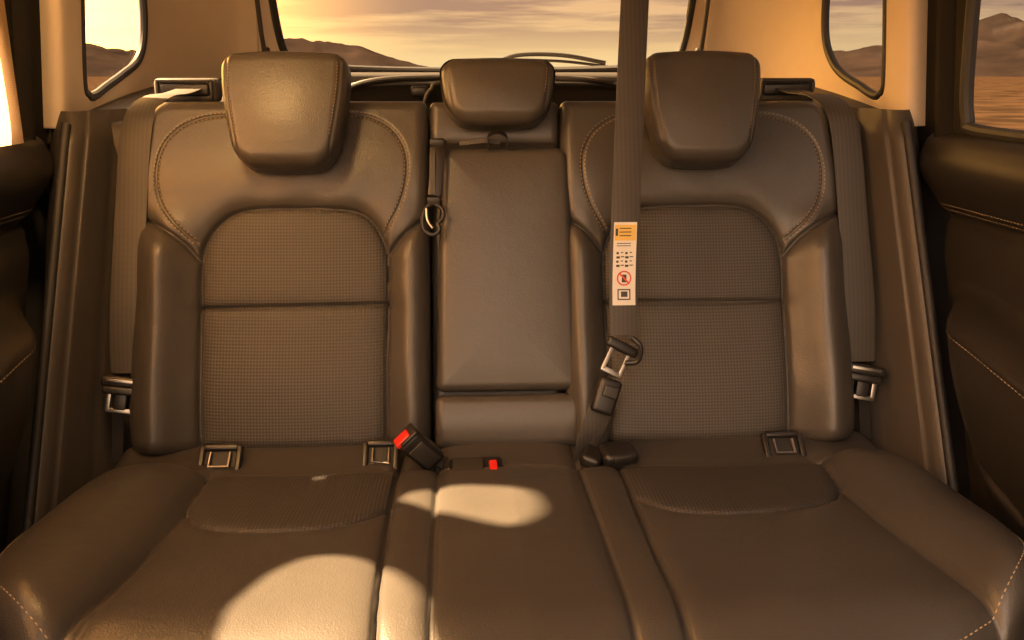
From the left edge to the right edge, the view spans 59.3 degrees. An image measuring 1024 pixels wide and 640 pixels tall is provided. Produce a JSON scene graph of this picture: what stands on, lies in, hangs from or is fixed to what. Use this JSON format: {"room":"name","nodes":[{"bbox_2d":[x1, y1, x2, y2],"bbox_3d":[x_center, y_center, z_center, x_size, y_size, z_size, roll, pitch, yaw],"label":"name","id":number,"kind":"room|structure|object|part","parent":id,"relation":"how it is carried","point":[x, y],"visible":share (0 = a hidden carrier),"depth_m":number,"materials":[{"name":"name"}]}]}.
{"room":"vehicle interior","nodes":[
{"label":"vehicle interior","id":0,"kind":"room"},
{"bbox_2d":[7,0,971,546],"bbox_3d":[-0.001,0.057,1.123,1.830,1.540,3.135,-1,15,-3],"label":"trim","id":1,"kind":"structure","parent":0,"point":[66,441],"depth_m":1.62,"materials":[{"name":"grey plastic"}]},
{"bbox_2d":[0,0,53,553],"bbox_3d":[-0.783,0.081,0.886,0.189,1.420,1.645,-1,15,-3],"label":"door","id":2,"kind":"structure","parent":1,"relation":"attached to","point":[26,168],"depth_m":1.44,"materials":[{"name":"plastic"}]},
{"bbox_2d":[0,0,23,146],"bbox_3d":[-0.752,-0.307,0.725,0.001,0.523,1.395,-1,15,-3],"label":"window","id":3,"kind":"structure","parent":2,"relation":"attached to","point":[11,133],"depth_m":1.40,"materials":[{"name":"glass"}]},
{"bbox_3d":[-0.704,0.147,1.576,0.241,0.990,0.709,-1,15,-3],"label":"quarter trim","id":4,"kind":"part","parent":1,"relation":"part of","materials":[{"name":"grey plastic"}]},
{"bbox_3d":[-0.755,-0.692,1.916,0.186,0.511,0.847,3,15,10],"label":"pillar trim","id":5,"kind":"part","parent":1,"relation":"part of","materials":[{"name":"plastic"}]},
{"bbox_2d":[100,89,201,462],"bbox_3d":[-0.670,-0.109,1.708,0.074,0.636,0.432,0,15,2],"label":"belt","id":6,"kind":"object","parent":1,"relation":"attached to","point":[137,123],"visible":0.87,"depth_m":1.59,"materials":[{"name":"black fabric"}]},
{"bbox_2d":[154,78,221,102],"bbox_3d":[-0.667,-0.450,1.807,0.135,0.070,0.155,-1,15,-3],"label":"handle","id":7,"kind":"object","parent":1,"relation":"attached to","point":[211,91],"depth_m":1.83,"materials":[{"name":"plastic"}]},
{"bbox_2d":[255,0,709,279],"bbox_3d":[-0.070,-0.383,2.414,1.403,1.373,0.230,-1,15,-3],"label":"tailgate","id":8,"kind":"object","parent":1,"relation":"attached to","point":[368,83],"visible":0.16,"depth_m":2.35,"materials":[{"name":"plastic"}]},
{"bbox_3d":[-0.070,-0.744,2.312,1.403,0.623,0.222,-1,15,-3],"label":"frame","id":9,"kind":"part","parent":8,"relation":"part of","materials":[{"name":"fabric"}]},
{"bbox_3d":[-0.072,-0.194,2.510,1.240,0.958,0.142,-1,15,-3],"label":"trim","id":10,"kind":"part","parent":8,"relation":"part of","materials":[{"name":"plastic"}]},
{"bbox_2d":[502,52,605,65],"bbox_3d":[0.109,-0.716,2.509,0.385,0.058,0.040,-1,15,-3],"label":"rear wiper","id":11,"kind":"object","parent":1,"relation":"attached to","point":[524,54],"visible":0.44,"depth_m":2.50,"materials":[{"name":"black plastic"}]},
{"bbox_2d":[573,0,648,461],"bbox_3d":[0.207,-0.283,1.543,0.106,1.028,0.319,5,16,19],"label":"belt","id":12,"kind":"object","parent":1,"relation":"attached to","point":[595,428],"visible":0.98,"depth_m":1.52,"materials":[{"name":"black fabric"}]},
{"bbox_2d":[759,78,822,108],"bbox_3d":[0.581,-0.466,1.868,0.135,0.070,0.155,-1,15,-3],"label":"seat latch","id":13,"kind":"object","parent":1,"relation":"attached to","point":[768,92],"depth_m":1.89,"materials":[{"name":"plastic"}]},
{"bbox_3d":[0.652,-0.710,1.985,0.186,0.511,0.847,-4,16,-16],"label":"pillar trim","id":14,"kind":"part","parent":1,"relation":"part of","materials":[{"name":"plastic"}]},
{"bbox_2d":[775,88,885,440],"bbox_3d":[0.612,-0.126,1.771,0.072,0.636,0.431,-2,15,-8],"label":"belt","id":15,"kind":"object","parent":1,"relation":"attached to","point":[844,127],"visible":0.9,"depth_m":1.65,"materials":[{"name":"black fabric"}]},
{"bbox_3d":[0.657,0.129,1.642,0.241,0.990,0.709,-1,15,-3],"label":"quarter trim","id":16,"kind":"part","parent":1,"relation":"part of","materials":[{"name":"grey plastic"}]},
{"bbox_2d":[918,0,1023,542],"bbox_3d":[0.800,0.059,0.964,0.189,1.420,1.645,-1,15,-3],"label":"door","id":17,"kind":"structure","parent":1,"relation":"attached to","point":[984,259],"depth_m":1.41,"materials":[{"name":"plastic"},{"name":"leather"}]},
{"bbox_2d":[940,203,1022,225],"bbox_3d":[0.777,-0.108,1.230,0.002,0.001,0.762,-1,15,-3],"label":"stitching","id":18,"kind":"object","parent":17,"relation":"attached to","point":[940,203],"depth_m":1.48},
{"bbox_2d":[947,333,1023,397],"bbox_3d":[0.701,0.103,1.193,0.053,0.050,0.670,1,15,2],"label":"armrest stitching","id":19,"kind":"object","parent":17,"relation":"attached to","point":[947,333],"visible":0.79,"depth_m":1.30},
{"bbox_2d":[959,0,1023,142],"bbox_3d":[0.786,-0.354,0.827,0.065,0.456,1.374,-1,15,-3],"label":"seal","id":20,"kind":"object","parent":17,"relation":"attached to","point":[968,125],"visible":0.98,"depth_m":1.49,"materials":[{"name":"rubber"}]},
{"bbox_3d":[0.012,0.813,1.052,1.700,0.050,3.600,-1,15,-3],"label":"floor","id":21,"kind":"structure","parent":0,"visible":0},
{"bbox_2d":[0,101,1023,639],"bbox_3d":[-0.005,0.183,1.397,1.360,0.994,1.026,-1,15,-3],"label":"seat","id":22,"kind":"object","parent":21,"relation":"on","point":[291,320],"visible":0.76,"depth_m":1.54,"materials":[{"name":"leather"}]},
{"bbox_2d":[197,444,243,469],"bbox_3d":[-0.492,0.244,1.515,0.074,0.056,0.061,-1,15,-3],"label":"anchor","id":23,"kind":"object","parent":22,"relation":"on","point":[220,456],"visible":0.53,"depth_m":1.52,"materials":[{"name":"black plastic"}]},
{"bbox_3d":[-0.412,-0.069,1.645,0.524,0.636,0.364,-1,15,-3],"label":"seatback panel","id":24,"kind":"part","parent":22,"relation":"part of","materials":[{"name":"leather"}]},
{"bbox_2d":[221,51,350,174],"bbox_3d":[-0.396,-0.366,1.594,0.220,0.211,0.161,-1,15,-3],"label":"headrest cover","id":25,"kind":"object","parent":22,"relation":"attached to","point":[286,112],"visible":1,"depth_m":1.54,"materials":[{"name":"leather"}]},
{"bbox_2d":[362,439,398,472],"bbox_3d":[-0.224,0.239,1.533,0.062,0.056,0.061,-1,15,-3],"label":"anchor","id":26,"kind":"object","parent":22,"relation":"on","point":[374,451],"visible":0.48,"depth_m":1.54,"materials":[{"name":"black plastic"}]},
{"bbox_2d":[393,423,448,469],"bbox_3d":[-0.140,0.224,1.517,0.125,0.115,0.046,-13,20,-39],"label":"seat belt buckle","id":27,"kind":"object","parent":22,"relation":"on","point":[410,440],"visible":0.93,"depth_m":1.49,"materials":[{"name":"black plastic"}]},
{"bbox_2d":[420,138,446,236],"bbox_3d":[-0.135,-0.237,1.605,0.043,0.167,0.083,3,16,12],"label":"hook","id":28,"kind":"object","parent":22,"relation":"attached to","point":[437,145],"visible":1,"depth_m":1.60,"materials":[{"name":"black plastic"}]},
{"bbox_2d":[449,456,502,471],"bbox_3d":[-0.058,0.251,1.482,0.091,0.036,0.073,-1,15,-3],"label":"seat belt buckle","id":29,"kind":"object","parent":22,"relation":"on","point":[493,462],"visible":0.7,"depth_m":1.48,"materials":[{"name":"black plastic"}]},
{"bbox_2d":[440,58,554,129],"bbox_3d":[-0.026,-0.402,1.633,0.208,0.141,0.107,-1,15,-3],"label":"headrest cover","id":30,"kind":"object","parent":22,"relation":"attached to","point":[478,93],"visible":0.99,"depth_m":1.59,"materials":[{"name":"leather"}]},
{"bbox_2d":[435,148,576,447],"bbox_3d":[-0.011,-0.040,1.649,0.260,0.530,0.259,-1,15,-3],"label":"fold-down armrest","id":31,"kind":"object","parent":22,"relation":"on","point":[505,298],"visible":0.91,"depth_m":1.60,"materials":[{"name":"leather"}]},
{"bbox_2d":[459,130,507,149],"bbox_3d":[-0.051,-0.325,1.622,0.088,0.034,0.024,-1,15,-3],"label":"strap","id":32,"kind":"object","parent":31,"relation":"on","point":[488,140],"visible":1,"depth_m":1.62,"materials":[{"name":"black fabric"}]},
{"bbox_2d":[0,431,1023,639],"bbox_3d":[0.002,0.386,1.311,1.360,0.352,0.755,-1,15,-3],"label":"cushion","id":33,"kind":"object","parent":22,"relation":"on","point":[708,535],"depth_m":1.15,"materials":[{"name":"leather"}]},
{"bbox_2d":[580,440,638,469],"bbox_3d":[0.164,0.233,1.539,0.101,0.039,0.061,-1,15,-3],"label":"seat belt buckle","id":34,"kind":"object","parent":22,"relation":"on","point":[616,454],"depth_m":1.52,"materials":[{"name":"black plastic"}]},
{"bbox_2d":[644,51,760,168],"bbox_3d":[0.339,-0.380,1.630,0.212,0.207,0.159,-1,15,-3],"label":"headrest cover","id":35,"kind":"object","parent":22,"relation":"attached to","point":[701,107],"visible":0.98,"depth_m":1.58,"materials":[{"name":"leather"}]},
{"bbox_3d":[0.354,-0.080,1.682,0.524,0.636,0.364,-1,15,-3],"label":"seatback panel","id":36,"kind":"part","parent":22,"relation":"part of","materials":[{"name":"leather"}]},
{"bbox_2d":[760,430,806,456],"bbox_3d":[0.476,0.228,1.572,0.074,0.056,0.061,-1,15,-3],"label":"anchor","id":37,"kind":"object","parent":22,"relation":"on","point":[789,441],"visible":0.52,"depth_m":1.58,"materials":[{"name":"black plastic"}]},
{"label":"outside","id":38,"kind":"structure","parent":0,"visible":0},
{"bbox_2d":[87,77,1023,129],"bbox_3d":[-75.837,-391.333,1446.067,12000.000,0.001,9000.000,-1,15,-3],"label":"ground","id":39,"kind":"structure","parent":38,"point":[998,101],"depth_m":63.53,"materials":[{"name":"brown sand"}]},
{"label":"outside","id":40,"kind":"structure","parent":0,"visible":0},
{"bbox_2d":[86,13,1023,76],"bbox_3d":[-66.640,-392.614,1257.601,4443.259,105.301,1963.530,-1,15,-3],"label":"mountain range","id":41,"kind":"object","parent":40,"point":[1000,43],"visible":0.12,"depth_m":1372.75,"materials":[{"name":"brown stone"}]}
]}

